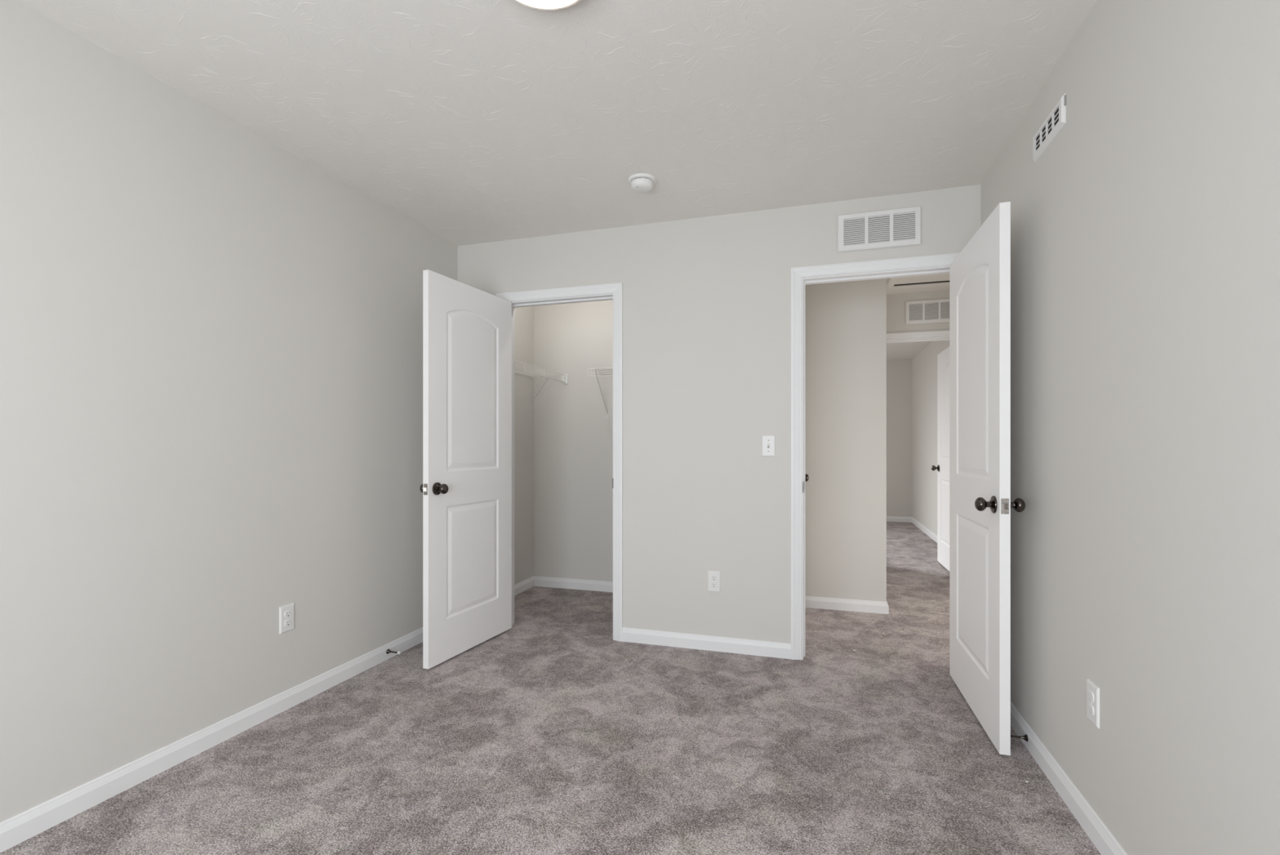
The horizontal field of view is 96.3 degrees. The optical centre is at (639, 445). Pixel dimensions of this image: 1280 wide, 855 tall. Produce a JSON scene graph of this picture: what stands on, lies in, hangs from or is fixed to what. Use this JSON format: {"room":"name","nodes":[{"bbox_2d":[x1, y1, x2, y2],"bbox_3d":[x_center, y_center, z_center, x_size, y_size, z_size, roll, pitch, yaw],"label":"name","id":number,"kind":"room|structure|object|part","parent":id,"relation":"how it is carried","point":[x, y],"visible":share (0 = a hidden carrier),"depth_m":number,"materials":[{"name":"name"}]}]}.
{"room":"empty bedroom","nodes":[
{"label":"empty bedroom","id":0,"kind":"room"},
{"bbox_2d":[0,0,533,822],"bbox_3d":[-1.729,-0.070,2.121,0.120,2.440,5.685,0,0,17],"label":"wall","id":1,"kind":"structure","parent":0,"point":[211,338],"depth_m":2.09,"materials":[{"name":"beige paint"}]},
{"bbox_2d":[0,626,422,853],"bbox_3d":[-1.817,1.110,1.604,0.014,0.080,4.404,0,0,17],"label":"baseboard","id":2,"kind":"structure","parent":1,"relation":"attached to","point":[14,830],"depth_m":2.06,"materials":[{"name":"white wood"}]},
{"bbox_2d":[279,602,293,634],"bbox_3d":[-1.542,0.756,2.510,0.010,0.117,0.072,0,0,17],"label":"wall outlet","id":3,"kind":"object","parent":1,"relation":"attached to","point":[286,612],"visible":1,"depth_m":2.50,"materials":[{"name":"white plastic"}]},
{"bbox_2d":[284,618,291,626],"bbox_3d":[-1.541,0.775,2.510,0.005,0.029,0.034,0,0,17],"label":"receptacle","id":4,"kind":"object","parent":3,"relation":"attached to","point":[287,622],"depth_m":2.51,"materials":[{"name":"white plastic"}]},
{"bbox_2d":[284,609,291,617],"bbox_3d":[-1.541,0.737,2.510,0.005,0.029,0.034,0,0,17],"label":"receptacle","id":5,"kind":"object","parent":3,"relation":"attached to","point":[287,613],"depth_m":2.51,"materials":[{"name":"white plastic"}]},
{"bbox_2d":[386,648,400,654],"bbox_3d":[-1.319,1.108,3.076,0.078,0.026,0.026,0,0,17],"label":"door stop","id":6,"kind":"object","parent":1,"relation":"attached to","point":[388,651],"visible":1,"depth_m":3.08,"materials":[{"name":"brown metal"}]},
{"bbox_2d":[514,575,534,595],"bbox_3d":[-1.004,1.110,4.265,0.014,0.080,0.931,0,0,17],"label":"baseboard","id":7,"kind":"structure","parent":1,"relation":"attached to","point":[526,584],"depth_m":4.54,"materials":[{"name":"white wood"}]},
{"bbox_2d":[514,360,568,400],"bbox_3d":[-0.858,-0.468,4.231,0.307,0.216,0.909,0,0,17],"label":"closet shelf","id":8,"kind":"object","parent":1,"relation":"attached to","point":[564,376],"visible":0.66,"depth_m":4.40,"materials":[{"name":"white metal"}]},
{"bbox_3d":[-0.937,-0.563,4.250,0.134,0.005,0.900,0,0,17],"label":"support rod","id":9,"kind":"part","parent":8,"relation":"part of","materials":[{"name":"white metal"}]},
{"bbox_2d":[0,521,1101,854],"bbox_3d":[1.056,1.210,3.965,4.900,0.120,11.200,0,0,17],"label":"floor","id":10,"kind":"structure","parent":0,"point":[550,734],"depth_m":2.07,"materials":[{"name":"beige carpet"}]},
{"bbox_2d":[17,0,1097,359],"bbox_3d":[1.056,-1.365,3.965,4.900,0.151,11.200,0,0,17],"label":"ceiling","id":11,"kind":"structure","parent":0,"point":[473,122],"depth_m":2.07,"materials":[{"name":"paint"}]},
{"bbox_2d":[514,0,579,10],"bbox_3d":[-0.262,-1.264,1.521,0.270,0.052,0.270,0,0,17],"label":"ceiling light","id":12,"kind":"object","parent":11,"relation":"attached to","point":[548,5],"visible":1,"depth_m":1.62,"materials":[{"name":"glass"}]},
{"bbox_2d":[518,0,575,8],"bbox_3d":[-0.262,-1.249,1.521,0.255,0.021,0.255,0,0,17],"label":"diffuser","id":13,"kind":"object","parent":12,"relation":"attached to","point":[531,3],"depth_m":1.62,"materials":[{"name":"white glass"}]},
{"bbox_2d":[627,173,656,192],"bbox_3d":[0.010,-1.265,2.787,0.137,0.050,0.137,0,0,17],"label":"smoke detector","id":14,"kind":"object","parent":11,"relation":"attached to","point":[640,182],"visible":1,"depth_m":2.75,"materials":[{"name":"white plastic"}]},
{"bbox_3d":[0.010,-1.284,2.787,0.137,0.012,0.137,0,0,17],"label":"plate","id":15,"kind":"part","parent":14,"relation":"part of","materials":[{"name":"white plastic"}]},
{"bbox_2d":[886,273,949,288],"bbox_3d":[2.290,-1.282,4.238,0.816,0.016,0.721,0,0,17],"label":"attic hatch","id":16,"kind":"object","parent":11,"relation":"attached to","point":[934,279],"visible":0.19,"depth_m":4.49,"materials":[{"name":"paint"}]},
{"bbox_3d":[2.284,-1.287,4.217,0.700,0.003,0.561,0,0,17],"label":"hatch panel","id":17,"kind":"part","parent":16,"relation":"part of","materials":[{"name":"paint"}]},
{"bbox_2d":[533,278,886,601],"bbox_3d":[0.423,-0.070,4.375,2.678,2.440,0.115,0,0,17],"label":"wall","id":18,"kind":"structure","parent":0,"point":[846,322],"depth_m":4.07,"materials":[{"name":"beige paint"}]},
{"bbox_2d":[533,575,613,591],"bbox_3d":[0.067,1.110,4.417,1.972,0.080,0.014,0,0,17],"label":"baseboard","id":19,"kind":"structure","parent":18,"relation":"attached to","point":[544,581],"depth_m":4.59,"materials":[{"name":"white wood"}]},
{"bbox_2d":[587,367,613,417],"bbox_3d":[0.307,-0.394,4.203,1.369,0.356,0.282,0,0,17],"label":"closet shelf","id":20,"kind":"object","parent":18,"relation":"attached to","point":[595,369],"visible":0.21,"depth_m":4.32,"materials":[{"name":"white metal"}]},
{"bbox_2d":[805,595,888,613],"bbox_3d":[1.409,1.110,4.006,0.604,0.080,0.014,0,0,17],"label":"baseboard","id":21,"kind":"structure","parent":18,"relation":"attached to","point":[811,602],"depth_m":3.99,"materials":[{"name":"white wood"}]},
{"bbox_2d":[457,184,980,643],"bbox_3d":[0.269,-0.070,3.328,2.995,2.440,0.115,0,0,17],"label":"wall","id":22,"kind":"structure","parent":0,"point":[707,300],"depth_m":3.23,"materials":[{"name":"beige paint"}]},
{"bbox_2d":[419,269,511,669],"bbox_3d":[-0.955,0.121,3.254,0.167,2.032,0.738,0,0,23],"label":"door","id":23,"kind":"structure","parent":22,"relation":"in","point":[466,486],"depth_m":3.18,"materials":[{"name":"white wood"}]},
{"bbox_3d":[-1.119,0.224,3.001,0.058,0.053,0.053,0,0,23],"label":"knob","id":24,"kind":"part","parent":23,"relation":"part of","materials":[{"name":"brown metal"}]},
{"bbox_3d":[-1.092,0.224,2.924,0.026,0.057,0.002,0,0,22],"label":"latch plate","id":25,"kind":"part","parent":23,"relation":"part of","materials":[{"name":"silver metal"}]},
{"bbox_3d":[-1.019,0.224,2.959,0.058,0.053,0.053,0,0,23],"label":"knob","id":26,"kind":"part","parent":23,"relation":"part of","materials":[{"name":"brown metal"}]},
{"bbox_2d":[495,282,622,641],"bbox_3d":[-0.487,0.097,3.560,0.844,2.107,0.148,0,0,17],"label":"door frame","id":27,"kind":"structure","parent":22,"relation":"attached to","point":[608,291],"depth_m":3.39,"materials":[{"name":"white wood"}]},
{"bbox_2d":[622,626,791,658],"bbox_3d":[0.356,1.110,3.235,0.960,0.080,0.014,0,0,17],"label":"baseboard","id":28,"kind":"structure","parent":22,"relation":"attached to","point":[724,644],"depth_m":3.22,"materials":[{"name":"white wood"}]},
{"bbox_2d":[707,570,720,591],"bbox_3d":[0.415,0.763,3.219,0.072,0.117,0.010,0,0,17],"label":"wall outlet","id":29,"kind":"object","parent":22,"relation":"attached to","point":[713,576],"visible":1,"depth_m":3.21,"materials":[{"name":"white plastic"}]},
{"bbox_2d":[711,582,716,587],"bbox_3d":[0.415,0.782,3.217,0.034,0.029,0.005,0,0,17],"label":"receptacle","id":30,"kind":"object","parent":29,"relation":"attached to","point":[713,584],"depth_m":3.21,"materials":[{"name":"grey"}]},
{"bbox_2d":[711,575,716,580],"bbox_3d":[0.415,0.744,3.217,0.034,0.029,0.005,0,0,17],"label":"receptacle","id":31,"kind":"object","parent":29,"relation":"attached to","point":[713,577],"depth_m":3.21,"materials":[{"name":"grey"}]},
{"bbox_2d":[761,435,775,456],"bbox_3d":[0.700,0.002,3.128,0.072,0.117,0.016,0,0,17],"label":"light switch","id":32,"kind":"object","parent":22,"relation":"attached to","point":[768,442],"visible":1,"depth_m":3.13,"materials":[{"name":"white plastic"}]},
{"bbox_2d":[791,253,959,659],"bbox_3d":[1.258,0.097,3.026,0.889,2.107,0.148,0,0,17],"label":"door frame","id":33,"kind":"structure","parent":22,"relation":"attached to","point":[802,276],"depth_m":3.08,"materials":[{"name":"white wood"}]},
{"bbox_2d":[837,205,921,251],"bbox_3d":[1.235,-1.118,2.967,0.400,0.194,0.011,0,0,17],"label":"air vent","id":34,"kind":"object","parent":22,"relation":"in","point":[896,227],"visible":1,"depth_m":2.96,"materials":[{"name":"white metal"}]},
{"bbox_3d":[1.120,-1.119,3.001,0.102,0.142,0.007,0,0,17],"label":"louver panel","id":35,"kind":"part","parent":34,"relation":"part of","materials":[{"name":"white metal"}]},
{"bbox_3d":[1.235,-1.119,2.966,0.102,0.142,0.007,0,0,17],"label":"louver panel","id":36,"kind":"part","parent":34,"relation":"part of","materials":[{"name":"white metal"}]},
{"bbox_3d":[1.349,-1.119,2.931,0.102,0.142,0.007,0,0,17],"label":"louver panel","id":37,"kind":"part","parent":34,"relation":"part of","materials":[{"name":"white metal"}]},
{"bbox_2d":[949,201,1025,755],"bbox_3d":[1.449,0.121,2.477,0.167,2.032,0.789,0,0,16],"label":"door","id":38,"kind":"structure","parent":22,"relation":"in","point":[980,504],"depth_m":2.32,"materials":[{"name":"white wood"}]},
{"bbox_3d":[1.307,0.224,2.183,0.058,0.053,0.053,0,0,16],"label":"knob","id":39,"kind":"part","parent":38,"relation":"part of","materials":[{"name":"brown metal"}]},
{"bbox_3d":[1.342,0.224,2.110,0.026,0.057,0.002,0,0,16],"label":"latch plate","id":40,"kind":"part","parent":38,"relation":"part of","materials":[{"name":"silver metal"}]},
{"bbox_3d":[1.412,0.224,2.153,0.058,0.053,0.053,0,0,16],"label":"knob","id":41,"kind":"part","parent":38,"relation":"part of","materials":[{"name":"brown metal"}]},
{"bbox_2d":[886,359,912,516],"bbox_3d":[2.381,-0.070,9.175,3.586,2.440,0.120,0,0,17],"label":"wall","id":42,"kind":"structure","parent":0,"point":[899,372],"depth_m":8.64,"materials":[{"name":"beige paint"}]},
{"bbox_2d":[886,515,911,522],"bbox_3d":[2.362,1.110,9.111,3.586,0.080,0.014,0,0,17],"label":"baseboard","id":43,"kind":"structure","parent":42,"relation":"attached to","point":[889,518],"depth_m":8.64,"materials":[{"name":"white wood"}]},
{"bbox_2d":[886,289,949,333],"bbox_3d":[1.317,-0.070,5.210,3.870,2.440,0.115,0,0,17],"label":"wall","id":44,"kind":"structure","parent":0,"point":[895,303],"depth_m":4.87,"materials":[{"name":"beige paint"}]},
{"bbox_2d":[886,329,949,343],"bbox_3d":[2.342,0.097,4.896,0.916,2.107,0.148,0,0,17],"label":"door frame","id":45,"kind":"structure","parent":44,"relation":"attached to","point":[929,335],"depth_m":4.83,"materials":[{"name":"white wood"}]},
{"bbox_2d":[905,297,949,324],"bbox_3d":[2.439,-1.124,4.801,0.400,0.194,0.011,0,0,17],"label":"air vent","id":46,"kind":"object","parent":44,"relation":"in","point":[926,311],"visible":0.82,"depth_m":4.81,"materials":[{"name":"white metal"}]},
{"bbox_3d":[2.324,-1.124,4.835,0.102,0.142,0.007,0,0,17],"label":"louver panel","id":47,"kind":"part","parent":46,"relation":"part of","materials":[{"name":"white metal"}]},
{"bbox_3d":[2.439,-1.124,4.800,0.102,0.142,0.007,0,0,17],"label":"louver panel","id":48,"kind":"part","parent":46,"relation":"part of","materials":[{"name":"white metal"}]},
{"bbox_3d":[2.554,-1.124,4.765,0.102,0.142,0.007,0,0,17],"label":"louver panel","id":49,"kind":"part","parent":46,"relation":"part of","materials":[{"name":"white metal"}]},
{"bbox_2d":[931,346,949,570],"bbox_3d":[2.840,0.121,5.271,0.167,2.032,0.821,0,0,16],"label":"door","id":50,"kind":"structure","parent":44,"relation":"in","point":[943,357],"depth_m":5.42,"materials":[{"name":"white wood"}]},
{"bbox_3d":[2.882,0.221,5.611,0.058,0.053,0.053,0,0,16],"label":"knob","id":51,"kind":"part","parent":50,"relation":"part of","materials":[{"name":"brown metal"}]},
{"bbox_2d":[912,340,949,534],"bbox_3d":[3.570,-0.070,6.727,0.120,2.440,4.105,0,0,17],"label":"wall","id":52,"kind":"structure","parent":0,"point":[925,363],"depth_m":7.52,"materials":[{"name":"beige paint"}]},
{"bbox_2d":[911,516,937,542],"bbox_3d":[3.489,1.110,6.689,0.014,0.080,3.985,0,0,17],"label":"baseboard","id":53,"kind":"structure","parent":52,"relation":"attached to","point":[917,523],"depth_m":7.51,"materials":[{"name":"white wood"}]},
{"bbox_2d":[980,0,1279,854],"bbox_3d":[1.097,-0.070,0.710,0.120,2.440,4.639,0,0,17],"label":"wall","id":54,"kind":"structure","parent":0,"point":[1145,233],"depth_m":1.37,"materials":[{"name":"beige paint"}]},
{"bbox_2d":[1032,93,1066,161],"bbox_3d":[1.424,-1.102,2.003,0.010,0.098,0.280,0,0,17],"label":"air vent","id":55,"kind":"object","parent":54,"relation":"in","point":[1055,120],"visible":1,"depth_m":1.98,"materials":[{"name":"white metal"}]},
{"bbox_3d":[1.423,-1.102,2.005,0.004,0.019,0.219,0,0,17],"label":"louver panel","id":56,"kind":"part","parent":55,"relation":"part of","materials":[{"name":"white metal"}]},
{"bbox_2d":[1010,701,1127,854],"bbox_3d":[1.034,1.110,0.732,0.014,0.080,4.404,0,0,17],"label":"baseboard","id":57,"kind":"structure","parent":54,"relation":"attached to","point":[1094,827],"depth_m":1.83,"materials":[{"name":"white wood"}]},
{"bbox_2d":[1010,733,1028,741],"bbox_3d":[1.431,1.110,2.189,0.078,0.026,0.026,0,0,17],"label":"door stop","id":58,"kind":"object","parent":57,"relation":"attached to","point":[1025,736],"visible":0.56,"depth_m":2.18,"materials":[{"name":"brown metal"}]},
{"bbox_3d":[1.428,1.110,2.190,0.049,0.013,0.013,0,0,17],"label":"rod","id":59,"kind":"part","parent":58,"relation":"part of","materials":[{"name":"brown metal"}]},
{"bbox_2d":[1086,678,1099,728],"bbox_3d":[1.327,0.756,1.684,0.010,0.117,0.072,0,0,17],"label":"wall outlet","id":60,"kind":"object","parent":54,"relation":"attached to","point":[1092,690],"visible":1,"depth_m":1.67,"materials":[{"name":"white plastic"}]},
{"bbox_2d":[1087,702,1093,715],"bbox_3d":[1.325,0.775,1.685,0.005,0.029,0.034,0,0,17],"label":"receptacle","id":61,"kind":"object","parent":60,"relation":"attached to","point":[1090,705],"depth_m":1.69,"materials":[{"name":"grey plastic"}]},
{"bbox_2d":[1087,689,1093,702],"bbox_3d":[1.325,0.737,1.685,0.005,0.029,0.034,0,0,17],"label":"receptacle","id":62,"kind":"object","parent":60,"relation":"attached to","point":[1090,692],"depth_m":1.69,"materials":[{"name":"grey plastic"}]},
{"bbox_3d":[0.948,-0.070,3.728,0.115,2.440,1.046,0,0,17],"label":"wall","id":63,"kind":"structure","parent":0,"visible":0},
{"bbox_2d":[805,473,808,481],"bbox_3d":[0.983,0.121,3.644,0.167,2.032,0.692,0,0,17],"label":"door","id":64,"kind":"structure","parent":63,"relation":"in","point":[806,474],"depth_m":3.88,"materials":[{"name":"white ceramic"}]}
]}

